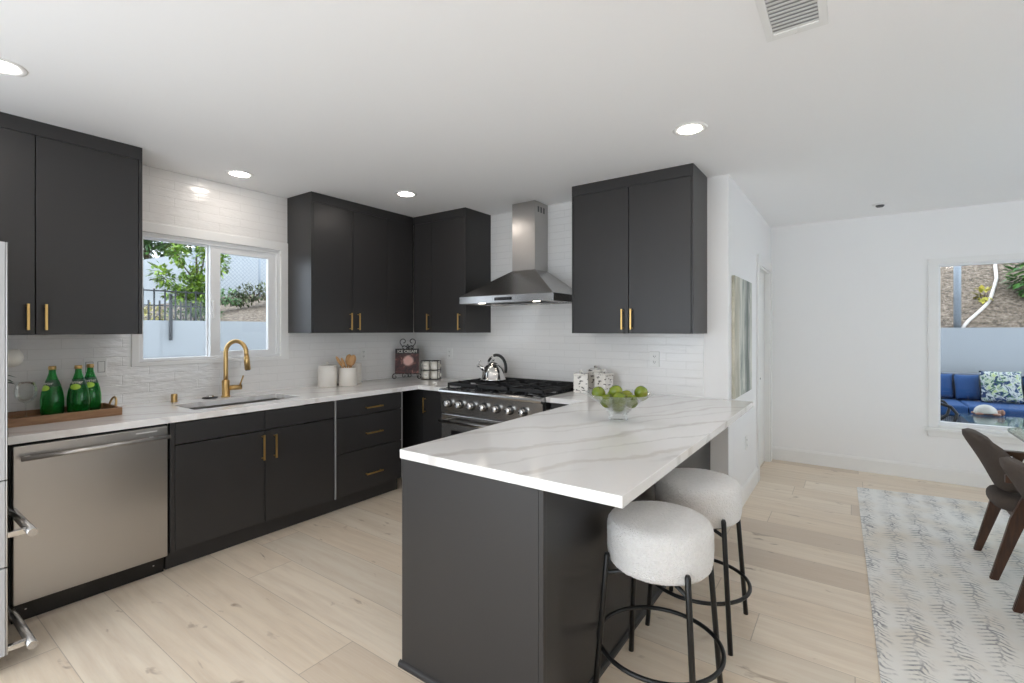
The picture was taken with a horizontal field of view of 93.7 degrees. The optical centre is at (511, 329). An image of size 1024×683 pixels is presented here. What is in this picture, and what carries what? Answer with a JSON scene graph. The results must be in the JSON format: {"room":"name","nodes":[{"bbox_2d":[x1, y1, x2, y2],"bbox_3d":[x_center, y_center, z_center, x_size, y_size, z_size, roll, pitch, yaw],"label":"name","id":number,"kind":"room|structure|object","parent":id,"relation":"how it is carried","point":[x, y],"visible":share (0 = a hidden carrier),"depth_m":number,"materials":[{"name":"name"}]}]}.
{"room":"kitchen","nodes":[
{"label":"kitchen","id":0,"kind":"room"},
{"bbox_2d":[8,164,415,434],"bbox_3d":[-1.937,0.144,4.233,0.160,2.546,7.580,0,0,35],"label":"wall","id":1,"kind":"structure","parent":0,"point":[171,198],"depth_m":3.55,"materials":[{"name":"tile"}]},
{"bbox_2d":[0,112,141,334],"bbox_3d":[-2.701,-0.552,2.679,0.390,1.154,0.962,0,0,35],"label":"upper cabinet","id":2,"kind":"object","parent":1,"relation":"attached to","point":[71,200],"visible":1,"depth_m":2.70,"materials":[{"name":"black wood"}]},
{"bbox_2d":[83,358,106,376],"bbox_3d":[-2.660,0.237,3.066,0.010,0.116,0.118,0,0,35],"label":"light switch","id":3,"kind":"object","parent":1,"relation":"attached to","point":[100,364],"visible":0.75,"depth_m":3.07,"materials":[{"name":"white"}]},
{"bbox_2d":[131,221,288,366],"bbox_3d":[-2.274,-0.246,3.696,0.112,0.987,1.101,0,0,35],"label":"window","id":4,"kind":"structure","parent":1,"relation":"in","point":[277,335],"depth_m":3.69,"materials":[{"name":"white plastic"}]},
{"bbox_2d":[287,191,412,332],"bbox_3d":[-1.443,-0.552,4.453,0.390,1.154,1.113,0,0,35],"label":"upper cabinet","id":5,"kind":"object","parent":1,"relation":"attached to","point":[350,264],"visible":1,"depth_m":4.19,"materials":[{"name":"black wood"}]},
{"bbox_2d":[360,348,365,359],"bbox_3d":[-1.469,0.237,4.747,0.008,0.116,0.074,0,0,35],"label":"power outlet","id":6,"kind":"object","parent":1,"relation":"attached to","point":[362,350],"visible":1,"depth_m":4.74,"materials":[{"name":"white"}]},
{"bbox_2d":[0,459,988,682],"bbox_3d":[0.827,1.447,2.321,7.000,0.060,7.700,0,0,35],"label":"floor","id":7,"kind":"structure","parent":0,"point":[318,599],"depth_m":2.44,"materials":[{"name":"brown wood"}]},
{"bbox_2d":[0,241,37,657],"bbox_3d":[-2.558,0.527,1.933,0.747,1.780,0.808,0,0,35],"label":"refrigerator","id":8,"kind":"object","parent":7,"relation":"on","point":[28,639],"visible":1,"depth_m":1.97,"materials":[{"name":"grey metal"}]},
{"bbox_2d":[7,424,170,623],"bbox_3d":[-2.437,0.982,2.712,0.744,0.865,0.646,0,0,35],"label":"dishwasher","id":9,"kind":"object","parent":7,"relation":"on","point":[96,503],"visible":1,"depth_m":2.50,"materials":[{"name":"silver metal"}]},
{"bbox_2d":[164,401,333,569],"bbox_3d":[-1.949,0.981,3.439,0.737,0.872,1.096,0,0,35],"label":"base cabinet","id":10,"kind":"object","parent":7,"relation":"on","point":[224,492],"visible":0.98,"depth_m":3.15,"materials":[{"name":"black wood"}]},
{"bbox_2d":[8,375,472,444],"bbox_3d":[-1.601,0.522,3.683,1.022,0.038,3.311,0,0,35],"label":"countertop","id":11,"kind":"structure","parent":10,"relation":"on","point":[148,414],"depth_m":3.20,"materials":[{"name":"stone"}]},
{"bbox_2d":[8,396,121,427],"bbox_3d":[-2.600,0.454,2.714,0.315,0.098,0.577,0,0,35],"label":"tray","id":12,"kind":"object","parent":11,"relation":"on","point":[33,417],"visible":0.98,"depth_m":2.69,"materials":[{"name":"brown wood"}]},
{"bbox_2d":[8,349,23,383],"bbox_3d":[-2.760,0.299,2.617,0.101,0.384,0.143,0,0,35],"label":"vase","id":13,"kind":"object","parent":12,"relation":"on","point":[15,357],"visible":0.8,"depth_m":2.62,"materials":[{"name":"white ceramic"}]},
{"bbox_2d":[13,382,37,414],"bbox_3d":[-2.703,0.391,2.669,0.096,0.200,0.096,0,0,35],"label":"wine glass","id":14,"kind":"object","parent":12,"relation":"on","point":[17,384],"visible":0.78,"depth_m":2.66,"materials":[{"name":"clear"}]},
{"bbox_2d":[40,366,64,415],"bbox_3d":[-2.647,0.349,2.765,0.105,0.283,0.105,0,0,7],"label":"bottle","id":15,"kind":"object","parent":12,"relation":"on","point":[52,399],"visible":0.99,"depth_m":2.74,"materials":[{"name":"green glass"}]},
{"bbox_2d":[66,365,89,412],"bbox_3d":[-2.560,0.349,2.836,0.105,0.283,0.105,0,0,-21],"label":"bottle","id":16,"kind":"object","parent":12,"relation":"on","point":[78,394],"visible":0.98,"depth_m":2.81,"materials":[{"name":"green glass"}]},
{"bbox_2d":[84,364,101,409],"bbox_3d":[-2.575,0.349,2.932,0.105,0.283,0.105,0,0,-35],"label":"bottle","id":17,"kind":"object","parent":12,"relation":"in","point":[90,377],"visible":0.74,"depth_m":2.92,"materials":[{"name":"green glass"}]},
{"bbox_2d":[221,339,250,396],"bbox_3d":[-2.072,0.286,3.642,0.226,0.435,0.121,0,0,2],"label":"faucet","id":18,"kind":"object","parent":11,"relation":"on","point":[226,387],"visible":1,"depth_m":3.60,"materials":[{"name":"gold metal"}]},
{"bbox_2d":[175,398,303,444],"bbox_3d":[-1.938,0.648,3.423,0.379,0.214,0.742,0,0,35],"label":"sink","id":19,"kind":"object","parent":11,"relation":"in","point":[238,403],"visible":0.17,"depth_m":3.44,"materials":[{"name":"silver metal"}]},
{"bbox_2d":[318,362,336,387],"bbox_3d":[-1.643,0.392,4.276,0.162,0.222,0.162,0,0,35],"label":"canister","id":20,"kind":"object","parent":11,"relation":"on","point":[327,374],"visible":1,"depth_m":4.21,"materials":[{"name":"white ceramic"}]},
{"bbox_2d":[339,367,356,385],"bbox_3d":[-1.488,0.421,4.356,0.156,0.165,0.156,0,0,35],"label":"canister","id":21,"kind":"object","parent":11,"relation":"on","point":[347,376],"visible":0.94,"depth_m":4.29,"materials":[{"name":"white ceramic"}]},
{"bbox_2d":[348,356,354,367],"bbox_3d":[-1.477,0.363,4.365,0.094,0.259,0.016,0,0,-3],"label":"utensil","id":22,"kind":"object","parent":21,"relation":"in","point":[351,360],"visible":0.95,"depth_m":4.36,"materials":[{"name":"brown wood"}]},
{"bbox_2d":[348,362,361,383],"bbox_3d":[-1.487,0.391,4.539,0.126,0.224,0.126,0,0,35],"label":"canister","id":23,"kind":"object","parent":11,"relation":"on","point":[358,365],"visible":0.37,"depth_m":4.51,"materials":[{"name":"white ceramic"}]},
{"bbox_2d":[392,339,420,378],"bbox_3d":[-1.096,0.297,5.032,0.300,0.413,0.144,0,0,-7],"label":"easel","id":24,"kind":"object","parent":11,"relation":"on","point":[401,339],"visible":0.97,"depth_m":5.05,"materials":[{"name":"black metal"}]},
{"bbox_2d":[395,349,418,373],"bbox_3d":[-1.092,0.323,4.996,0.242,0.258,0.060,0,0,-7],"label":"cookbook","id":25,"kind":"object","parent":24,"relation":"on","point":[406,360],"visible":1,"depth_m":4.99,"materials":[{"name":"brown"}]},
{"bbox_2d":[421,360,440,379],"bbox_3d":[-0.829,0.406,4.905,0.182,0.192,0.098,0,0,11],"label":"mug rack","id":26,"kind":"object","parent":11,"relation":"on","point":[429,370],"visible":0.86,"depth_m":4.86,"materials":[{"name":"black metal"}]},
{"bbox_2d":[421,370,430,378],"bbox_3d":[-0.876,0.456,4.920,0.080,0.079,0.096,0,0,-44],"label":"mug","id":27,"kind":"object","parent":26,"relation":"in","point":[425,373],"visible":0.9,"depth_m":4.88,"materials":[{"name":"white"}]},
{"bbox_2d":[421,361,430,369],"bbox_3d":[-0.876,0.364,4.920,0.080,0.079,0.096,0,0,-44],"label":"mug","id":28,"kind":"object","parent":27,"relation":"on","point":[425,364],"visible":0.94,"depth_m":4.88,"materials":[{"name":"white"}]},
{"bbox_2d":[431,371,440,378],"bbox_3d":[-0.781,0.456,4.891,0.080,0.079,0.096,0,0,-44],"label":"mug","id":29,"kind":"object","parent":26,"relation":"in","point":[433,373],"visible":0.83,"depth_m":4.86,"materials":[{"name":"white"}]},
{"bbox_2d":[431,362,440,369],"bbox_3d":[-0.781,0.364,4.891,0.080,0.079,0.096,0,0,-44],"label":"mug","id":30,"kind":"object","parent":29,"relation":"on","point":[433,364],"visible":0.95,"depth_m":4.86,"materials":[{"name":"white"}]},
{"bbox_2d":[307,392,402,511],"bbox_3d":[-1.436,0.981,4.162,0.737,0.872,0.676,0,0,35],"label":"base cabinet","id":31,"kind":"object","parent":7,"relation":"on","point":[368,430],"visible":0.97,"depth_m":3.94,"materials":[{"name":"black wood"}]},
{"bbox_2d":[402,389,441,447],"bbox_3d":[-0.795,0.981,4.752,0.943,0.872,0.634,0,0,35],"label":"base cabinet","id":32,"kind":"object","parent":7,"relation":"on","point":[422,412],"visible":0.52,"depth_m":4.46,"materials":[{"name":"black"}]},
{"bbox_2d":[438,377,572,437],"bbox_3d":[-0.022,0.935,4.119,1.040,0.965,0.766,0,0,35],"label":"range","id":33,"kind":"object","parent":7,"relation":"on","point":[466,406],"visible":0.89,"depth_m":3.94,"materials":[{"name":"silver metal"}]},
{"bbox_2d":[476,354,506,381],"bbox_3d":[-0.174,0.333,4.319,0.242,0.243,0.228,0,0,35],"label":"kettle","id":34,"kind":"object","parent":33,"relation":"on","point":[492,372],"visible":1,"depth_m":4.25,"materials":[{"name":"silver metal"}]},
{"bbox_2d":[446,383,572,396],"bbox_3d":[0.010,0.506,4.164,1.000,0.012,0.618,0,0,35],"label":"cooktop","id":35,"kind":"object","parent":33,"relation":"in","point":[459,387],"depth_m":3.91,"materials":[{"name":"black"}]},
{"bbox_2d":[398,441,709,682],"bbox_3d":[0.494,0.981,2.772,0.724,0.872,2.350,0,0,35],"label":"base cabinet","id":36,"kind":"object","parent":7,"relation":"on","point":[502,581],"visible":0.55,"depth_m":1.82,"materials":[{"name":"black wood"}]},
{"bbox_2d":[400,391,752,507],"bbox_3d":[0.482,0.522,2.792,1.309,0.038,2.354,0,0,35],"label":"countertop","id":37,"kind":"structure","parent":36,"relation":"on","point":[574,450],"depth_m":2.09,"materials":[{"name":"stone"}]},
{"bbox_2d":[573,370,588,392],"bbox_3d":[0.558,0.411,3.879,0.119,0.184,0.119,0,0,11],"label":"canister","id":38,"kind":"object","parent":37,"relation":"on","point":[580,380],"visible":0.91,"depth_m":3.82,"materials":[{"name":"ceramic"}]},
{"bbox_2d":[587,365,601,389],"bbox_3d":[0.696,0.399,3.996,0.114,0.209,0.114,0,0,25],"label":"canister","id":39,"kind":"object","parent":37,"relation":"on","point":[591,371],"visible":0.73,"depth_m":3.95,"materials":[{"name":"ceramic"}]},
{"bbox_2d":[594,369,613,393],"bbox_3d":[0.740,0.409,3.867,0.114,0.189,0.114,0,0,-41],"label":"canister","id":40,"kind":"object","parent":37,"relation":"on","point":[603,379],"visible":0.8,"depth_m":3.83,"materials":[{"name":"ceramic"}]},
{"bbox_2d":[583,390,653,421],"bbox_3d":[0.590,0.426,2.667,0.386,0.154,0.386,0,0,35],"label":"fruit bowl","id":41,"kind":"object","parent":37,"relation":"on","point":[616,405],"visible":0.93,"depth_m":2.59,"materials":[{"name":"clear glass"}]},
{"bbox_2d":[592,387,604,395],"bbox_3d":[0.485,0.352,2.696,0.076,0.076,0.076,0,0,44],"label":"apple","id":42,"kind":"object","parent":41,"relation":"in","point":[597,391],"visible":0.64,"depth_m":2.67,"materials":[{"name":"green food"}]},
{"bbox_2d":[634,386,647,396],"bbox_3d":[0.719,0.350,2.676,0.075,0.077,0.073,0,0,2],"label":"apple","id":43,"kind":"object","parent":41,"relation":"in","point":[640,391],"visible":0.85,"depth_m":2.65,"materials":[{"name":"green food"}]},
{"bbox_3d":[0.590,0.415,2.668,0.077,0.079,0.078,0,0,35],"label":"apple","id":44,"kind":"object","parent":41,"relation":"in","visible":0},
{"bbox_2d":[609,385,622,396],"bbox_3d":[0.578,0.344,2.674,0.076,0.073,0.074,0,0,20],"label":"apple","id":45,"kind":"object","parent":44,"relation":"on","point":[613,390],"visible":0.74,"depth_m":2.65,"materials":[{"name":"green food"}]},
{"bbox_2d":[551,403,568,408],"bbox_3d":[0.604,0.981,3.780,0.352,0.872,0.600,0,0,35],"label":"base cabinet","id":46,"kind":"object","parent":7,"relation":"on","point":[553,405],"visible":0.02,"depth_m":3.60,"materials":[{"name":"black"}]},
{"bbox_2d":[593,501,725,682],"bbox_3d":[0.571,1.066,1.866,0.477,0.704,0.477,0,0,32],"label":"bar stool","id":47,"kind":"object","parent":7,"relation":"on","point":[659,543],"visible":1,"depth_m":1.75,"materials":[{"name":"fabric"}]},
{"bbox_2d":[645,468,751,655],"bbox_3d":[0.909,1.066,2.353,0.477,0.704,0.477,0,0,39],"label":"bar stool","id":48,"kind":"object","parent":7,"relation":"on","point":[717,496],"visible":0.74,"depth_m":2.20,"materials":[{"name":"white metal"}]},
{"bbox_2d":[857,487,1023,682],"bbox_3d":[2.894,1.413,2.124,2.199,0.008,4.370,0,0,35],"label":"area rug","id":49,"kind":"object","parent":7,"relation":"on","point":[939,616],"visible":1,"depth_m":2.58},
{"bbox_2d":[962,428,1023,580],"bbox_3d":[3.031,1.007,2.765,0.648,0.802,0.494,0,0,35],"label":"dining chair","id":50,"kind":"object","parent":49,"relation":"on","point":[1003,494],"visible":0.83,"depth_m":2.76,"materials":[{"name":"wood"}]},
{"bbox_2d":[999,457,1023,613],"bbox_3d":[2.578,1.007,2.090,0.648,0.802,0.494,0,0,35],"label":"dining chair","id":51,"kind":"object","parent":49,"relation":"on","point":[1013,468],"visible":1,"depth_m":2.23,"materials":[{"name":"brown wood"}]},
{"bbox_2d":[1007,427,1023,441],"bbox_3d":[3.266,1.037,2.075,1.236,0.742,2.321,0,0,35],"label":"dining table","id":52,"kind":"object","parent":49,"relation":"on","point":[1018,432],"visible":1,"depth_m":3.18,"materials":[{"name":"clear glass"}]},
{"bbox_2d":[0,0,1023,227],"bbox_3d":[0.827,-1.229,2.321,7.000,0.200,7.700,0,0,35],"label":"ceiling","id":53,"kind":"structure","parent":0,"point":[488,107],"depth_m":2.27,"materials":[{"name":"white paint"}]},
{"bbox_2d":[0,57,27,76],"bbox_3d":[-2.189,-1.125,2.042,0.186,0.006,0.186,0,0,35],"label":"recessed light","id":54,"kind":"object","parent":53,"relation":"in","point":[7,67],"visible":1,"depth_m":2.07,"materials":[{"name":"white"}]},
{"bbox_2d":[0,61,17,72],"bbox_3d":[-2.189,-1.126,2.042,0.122,0.004,0.122,0,0,-10],"label":"diffuser","id":55,"kind":"object","parent":54,"relation":"attached to","point":[5,67],"depth_m":2.06,"materials":[{"name":"white"}]},
{"bbox_2d":[225,170,253,177],"bbox_3d":[-1.967,-1.125,3.472,0.186,0.006,0.186,0,0,35],"label":"recessed light","id":56,"kind":"object","parent":53,"relation":"in","point":[235,173],"visible":1,"depth_m":3.46,"materials":[{"name":"white"}]},
{"bbox_2d":[230,172,249,176],"bbox_3d":[-1.967,-1.126,3.472,0.122,0.004,0.122,0,0,-40],"label":"diffuser","id":57,"kind":"object","parent":56,"relation":"attached to","point":[235,174],"depth_m":3.47,"materials":[{"name":"white"}]},
{"bbox_2d":[394,191,416,197],"bbox_3d":[-0.880,-1.125,3.984,0.186,0.006,0.186,0,0,35],"label":"recessed light","id":58,"kind":"object","parent":53,"relation":"in","point":[408,194],"visible":1,"depth_m":3.98,"materials":[{"name":"white"}]},
{"bbox_2d":[672,122,707,135],"bbox_3d":[0.998,-1.125,2.695,0.186,0.006,0.186,0,0,35],"label":"recessed light","id":59,"kind":"object","parent":53,"relation":"in","point":[691,128],"visible":1,"depth_m":2.68,"materials":[{"name":"white"}]},
{"bbox_2d":[678,125,701,133],"bbox_3d":[0.998,-1.126,2.695,0.122,0.004,0.122,0,0,-40],"label":"diffuser","id":60,"kind":"object","parent":59,"relation":"attached to","point":[685,129],"depth_m":2.69,"materials":[{"name":"white"}]},
{"bbox_2d":[755,0,827,42],"bbox_3d":[0.937,-1.119,1.618,0.200,0.017,0.480,0,0,35],"label":"ceiling vent","id":61,"kind":"object","parent":53,"relation":"in","point":[779,19],"visible":1,"depth_m":1.72,"materials":[{"name":"white"}]},
{"bbox_2d":[872,202,887,207],"bbox_3d":[3.296,-1.114,4.301,0.120,0.030,0.120,0,0,35],"label":"smoke detector","id":62,"kind":"object","parent":53,"relation":"attached to","point":[878,205],"visible":1,"depth_m":4.28,"materials":[{"name":"white plastic"}]},
{"bbox_2d":[704,174,731,476],"bbox_3d":[0.290,0.144,4.455,3.216,2.546,0.120,0,0,35],"label":"wall","id":63,"kind":"structure","parent":0,"point":[718,337],"depth_m":3.52,"materials":[{"name":"white paint"}]},
{"bbox_2d":[413,207,490,332],"bbox_3d":[-0.609,-0.552,4.755,0.688,1.154,0.413,0,0,35],"label":"upper cabinet","id":64,"kind":"object","parent":63,"relation":"attached to","point":[452,248],"visible":1,"depth_m":4.58,"materials":[{"name":"black wood"}]},
{"bbox_2d":[459,200,571,305],"bbox_3d":[0.072,-0.679,4.211,0.967,0.897,0.513,0,0,35],"label":"range hood","id":65,"kind":"object","parent":63,"relation":"attached to","point":[529,282],"visible":0.94,"depth_m":4.20,"materials":[{"name":"silver metal"}]},
{"bbox_2d":[416,201,703,397],"bbox_3d":[0.183,-0.286,4.452,3.045,1.686,0.008,0,0,35],"label":"wall tile","id":66,"kind":"structure","parent":63,"relation":"attached to","point":[534,341],"depth_m":4.31,"materials":[{"name":"white tile"}]},
{"bbox_2d":[650,352,659,366],"bbox_3d":[1.121,0.230,3.777,0.078,0.118,0.008,0,0,35],"label":"power outlet","id":67,"kind":"object","parent":66,"relation":"attached to","point":[654,356],"visible":1,"depth_m":3.77,"materials":[{"name":"white"}]},
{"bbox_2d":[572,163,706,333],"bbox_3d":[0.947,-0.552,3.651,0.925,1.154,0.413,0,0,35],"label":"upper cabinet","id":68,"kind":"object","parent":63,"relation":"attached to","point":[639,241],"visible":1,"depth_m":3.46,"materials":[{"name":"black wood"}]},
{"bbox_2d":[732,179,770,507],"bbox_3d":[2.203,0.144,4.463,0.136,2.546,2.346,0,0,35],"label":"wall","id":69,"kind":"structure","parent":0,"point":[751,234],"depth_m":4.11,"materials":[{"name":"white paint"}]},
{"bbox_2d":[732,275,751,398],"bbox_3d":[1.853,0.053,3.860,0.021,0.918,0.748,0,0,35],"label":"canvas painting","id":70,"kind":"object","parent":69,"relation":"attached to","point":[741,288],"visible":1,"depth_m":3.77,"materials":[{"name":"paint"}]},
{"bbox_2d":[756,254,771,481],"bbox_3d":[2.510,0.355,4.891,0.140,2.125,0.930,0,0,35],"label":"door","id":71,"kind":"structure","parent":69,"relation":"in","point":[763,267],"depth_m":5.14,"materials":[{"name":"white wood"}]},
{"bbox_2d":[771,200,1023,472],"bbox_3d":[3.769,0.144,4.741,5.000,2.546,0.160,0,0,35],"label":"wall","id":72,"kind":"structure","parent":0,"point":[850,296],"depth_m":4.80,"materials":[{"name":"white paint"}]},
{"bbox_2d":[772,446,993,488],"bbox_3d":[4.304,1.347,4.254,3.564,0.140,0.016,0,0,35],"label":"baseboard","id":73,"kind":"structure","parent":72,"relation":"attached to","point":[886,467],"depth_m":4.70,"materials":[{"name":"white wood"}]},
{"bbox_2d":[924,253,1023,444],"bbox_3d":[4.615,0.164,4.061,1.732,1.666,0.130,0,0,35],"label":"window","id":74,"kind":"structure","parent":72,"relation":"in","point":[935,428],"depth_m":4.48,"materials":[{"name":"white wood"}]},
{"label":"outside","id":75,"kind":"structure","parent":0,"visible":0},
{"bbox_2d":[144,294,265,321],"bbox_3d":[-5.770,-0.499,9.268,6.000,0.971,11.000,0,0,35],"label":"bank","id":76,"kind":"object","parent":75,"point":[256,312],"visible":0.07,"depth_m":8.77,"materials":[{"name":"soil"}]},
{"bbox_2d":[144,302,168,319],"bbox_3d":[-4.842,-0.195,6.358,0.456,0.363,0.580,0,0,35],"label":"shrub","id":77,"kind":"object","parent":76,"relation":"on","point":[157,307],"visible":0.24,"depth_m":6.38,"materials":[{"name":"yellow plant"}]},
{"bbox_2d":[143,288,204,320],"bbox_3d":[-4.786,-0.283,5.904,0.022,0.500,1.850,0,0,35],"label":"iron fence","id":78,"kind":"object","parent":76,"relation":"on","point":[148,304],"visible":0.25,"depth_m":6.36,"materials":[{"name":"black"}]},
{"bbox_2d":[161,307,199,320],"bbox_3d":[-4.635,-0.154,6.721,0.458,0.388,0.548,0,0,35],"label":"shrub","id":79,"kind":"object","parent":76,"relation":"on","point":[178,311],"visible":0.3,"depth_m":6.68,"materials":[{"name":"green plant"}]},
{"bbox_2d":[145,243,230,320],"bbox_3d":[-4.749,-0.771,7.035,0.641,1.482,1.218,0,0,15],"label":"young tree","id":80,"kind":"object","parent":76,"relation":"on","point":[196,283],"visible":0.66,"depth_m":6.92,"materials":[{"name":"green plant"}]},
{"bbox_2d":[143,252,265,304],"bbox_3d":[-7.598,-1.783,11.791,0.300,4.000,13.000,0,0,35],"label":"wall","id":81,"kind":"structure","parent":76,"relation":"on","point":[148,295],"depth_m":11.64,"materials":[{"name":"grey paint"}]},
{"bbox_2d":[188,308,223,320],"bbox_3d":[-4.379,-0.187,6.909,0.469,0.376,0.434,0,0,-33],"label":"shrub","id":82,"kind":"object","parent":76,"relation":"on","point":[203,319],"visible":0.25,"depth_m":6.83,"materials":[{"name":"green plant"}]},
{"bbox_2d":[192,245,265,297],"bbox_3d":[-5.791,-1.248,10.969,0.050,2.130,2.698,0,0,35],"label":"fence","id":83,"kind":"object","parent":76,"relation":"on","point":[259,273],"visible":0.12,"depth_m":10.73,"materials":[{"name":"grey"}]},
{"bbox_2d":[220,288,242,307],"bbox_3d":[-5.240,-0.604,8.791,0.568,0.401,0.698,0,0,35],"label":"shrub","id":84,"kind":"object","parent":76,"relation":"on","point":[224,301],"visible":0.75,"depth_m":8.76,"materials":[{"name":"green plant"}]},
{"bbox_2d":[224,291,255,307],"bbox_3d":[-5.163,-0.586,9.099,0.517,0.373,0.589,0,0,11],"label":"shrub","id":85,"kind":"object","parent":76,"relation":"on","point":[238,293],"visible":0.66,"depth_m":9.06,"materials":[{"name":"green plant"}]},
{"bbox_2d":[235,283,265,302],"bbox_3d":[-5.000,-0.716,9.303,0.658,0.444,0.603,0,0,-10],"label":"shrub","id":86,"kind":"object","parent":76,"relation":"on","point":[256,298],"visible":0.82,"depth_m":9.23,"materials":[{"name":"green plant"}]},
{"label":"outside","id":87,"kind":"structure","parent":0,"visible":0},
{"bbox_2d":[940,262,1023,327],"bbox_3d":[8.897,-1.341,8.428,7.500,2.864,4.500,0,0,35],"label":"hillside","id":88,"kind":"structure","parent":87,"point":[1006,309],"depth_m":7.72,"materials":[{"name":"soil"}]},
{"bbox_2d":[953,266,960,327],"bbox_3d":[6.805,-0.833,7.337,0.090,1.900,0.088,0,0,35],"label":"pole","id":89,"kind":"object","parent":88,"relation":"on","point":[956,269],"visible":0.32,"depth_m":7.30,"materials":[{"name":"grey"}]},
{"bbox_2d":[961,264,997,327],"bbox_3d":[7.888,-0.773,7.964,2.616,1.580,0.228,0,0,-37],"label":"pipe","id":90,"kind":"object","parent":88,"relation":"on","point":[987,303],"visible":0.76,"depth_m":7.58,"materials":[{"name":"beige"}]},
{"bbox_2d":[973,285,992,303],"bbox_3d":[7.506,-0.549,7.682,0.318,0.347,0.298,0,0,-39],"label":"shrub","id":91,"kind":"object","parent":88,"relation":"on","point":[981,288],"visible":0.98,"depth_m":7.62,"materials":[{"name":"yellow plant"}]},
{"bbox_2d":[1000,262,1023,297],"bbox_3d":[8.336,-0.849,7.303,1.126,1.302,1.293,0,0,-35],"label":"shrub","id":92,"kind":"object","parent":88,"relation":"on","point":[1015,285],"visible":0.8,"depth_m":7.56,"materials":[{"name":"green plant"}]},
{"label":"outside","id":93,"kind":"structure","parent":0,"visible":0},
{"bbox_3d":[-9.030,-1.233,12.806,3.190,4.300,13.000,0,0,35],"label":"terrace","id":94,"kind":"object","parent":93,"visible":0},
{"bbox_2d":[143,239,167,259],"bbox_3d":[-9.370,-1.914,11.800,1.478,1.519,1.786,0,0,35],"label":"shrub","id":95,"kind":"object","parent":94,"relation":"on","point":[154,243],"visible":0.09,"depth_m":11.84,"materials":[{"name":"green plant"}]},
{"bbox_2d":[143,240,171,258],"bbox_3d":[-9.055,-1.962,11.863,1.829,1.358,1.583,0,0,35],"label":"shrub","id":96,"kind":"object","parent":94,"relation":"on","point":[147,242],"visible":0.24,"depth_m":11.85,"materials":[{"name":"green plant"}]},
{"bbox_2d":[153,242,190,254],"bbox_3d":[-8.675,-2.075,12.446,1.694,1.385,1.706,0,0,-25],"label":"shrub","id":97,"kind":"object","parent":94,"relation":"on","point":[163,242],"visible":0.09,"depth_m":12.33,"materials":[{"name":"green plant"}]},
{"bbox_2d":[150,242,201,257],"bbox_3d":[-8.765,-2.346,12.631,1.480,1.513,1.719,0,0,35],"label":"shrub","id":98,"kind":"object","parent":94,"relation":"on","point":[151,242],"visible":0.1,"depth_m":12.24,"materials":[{"name":"green plant"}]},
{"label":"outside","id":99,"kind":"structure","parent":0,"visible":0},
{"bbox_3d":[6.528,1.482,5.088,6.500,0.110,3.590,0,0,35],"label":"patio","id":100,"kind":"object","parent":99,"visible":0},
{"bbox_2d":[940,399,958,421],"bbox_3d":[4.652,1.021,5.407,0.501,0.807,0.510,0,0,35],"label":"patio chair","id":101,"kind":"object","parent":100,"relation":"on","point":[945,404],"visible":0.18,"depth_m":5.13,"materials":[{"name":"black metal"}]},
{"bbox_2d":[940,328,1023,374],"bbox_3d":[7.566,0.741,6.552,7.500,1.552,0.200,0,0,35],"label":"wall","id":102,"kind":"structure","parent":100,"relation":"on","point":[962,350],"depth_m":6.96,"materials":[{"name":"grey paint"}]},
{"bbox_2d":[940,372,1023,421],"bbox_3d":[6.743,1.022,6.082,3.100,0.810,1.040,0,0,35],"label":"outdoor sofa","id":103,"kind":"object","parent":100,"relation":"on","point":[964,406],"visible":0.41,"depth_m":6.24,"materials":[{"name":"fabric"}]},
{"bbox_2d":[940,374,953,398],"bbox_3d":[6.091,0.794,6.867,0.340,0.349,0.187,0,0,27],"label":"cushion","id":104,"kind":"object","parent":103,"relation":"on","point":[946,389],"visible":0.41,"depth_m":6.78,"materials":[{"name":"blue fabric"}]},
{"bbox_2d":[940,398,967,415],"bbox_3d":[5.753,1.042,6.680,0.755,0.140,0.850,0,0,35],"label":"seat cushion","id":105,"kind":"object","parent":103,"relation":"on","point":[959,405],"depth_m":6.26,"materials":[{"name":"blue fabric"}]},
{"bbox_2d":[953,374,980,400],"bbox_3d":[6.327,0.794,6.675,0.270,0.349,0.187,0,0,25],"label":"cushion","id":106,"kind":"object","parent":103,"relation":"on","point":[966,386],"visible":1,"depth_m":6.62,"materials":[{"name":"blue fabric"}]},
{"bbox_2d":[958,399,1023,417],"bbox_3d":[6.522,1.042,6.134,1.120,0.140,0.850,0,0,35],"label":"seat cushion","id":107,"kind":"object","parent":103,"relation":"on","point":[1011,409],"depth_m":6.13,"materials":[{"name":"blue fabric"}]},
{"bbox_2d":[979,371,1023,403],"bbox_3d":[6.521,0.761,6.401,0.420,0.417,0.198,0,0,29],"label":"cushion","id":108,"kind":"object","parent":103,"relation":"on","point":[1006,387],"visible":1,"depth_m":6.35,"materials":[{"name":"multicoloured fabric"}]},
{"bbox_2d":[959,413,1023,426],"bbox_3d":[5.856,1.225,5.221,1.390,0.405,0.790,0,0,35],"label":"coffee table","id":109,"kind":"object","parent":100,"relation":"on","point":[1010,421],"visible":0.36,"depth_m":5.47,"materials":[{"name":"glass"}]},
{"bbox_2d":[971,405,1004,416],"bbox_3d":[5.710,0.959,5.754,0.287,0.126,0.180,0,0,25],"label":"turtle figurine","id":110,"kind":"object","parent":109,"relation":"on","point":[981,409],"visible":1,"depth_m":5.71,"materials":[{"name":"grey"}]},
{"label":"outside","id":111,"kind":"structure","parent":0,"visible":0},
{"bbox_3d":[-7.634,1.602,9.977,15.740,0.130,16.000,0,0,35],"label":"yard","id":112,"kind":"structure","parent":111,"visible":0},
{"bbox_2d":[143,320,265,357],"bbox_3d":[-3.531,0.750,7.067,0.200,1.735,10.000,0,0,35],"label":"wall","id":113,"kind":"structure","parent":112,"relation":"on","point":[188,336],"depth_m":6.11,"materials":[{"name":"grey paint"}]},
{"bbox_2d":[169,294,172,339],"bbox_3d":[-4.203,-0.158,5.913,0.030,0.570,0.030,0,0,35],"label":"fence post","id":114,"kind":"object","parent":113,"relation":"attached to","point":[170,295],"visible":1,"depth_m":5.90,"materials":[{"name":"black metal"}]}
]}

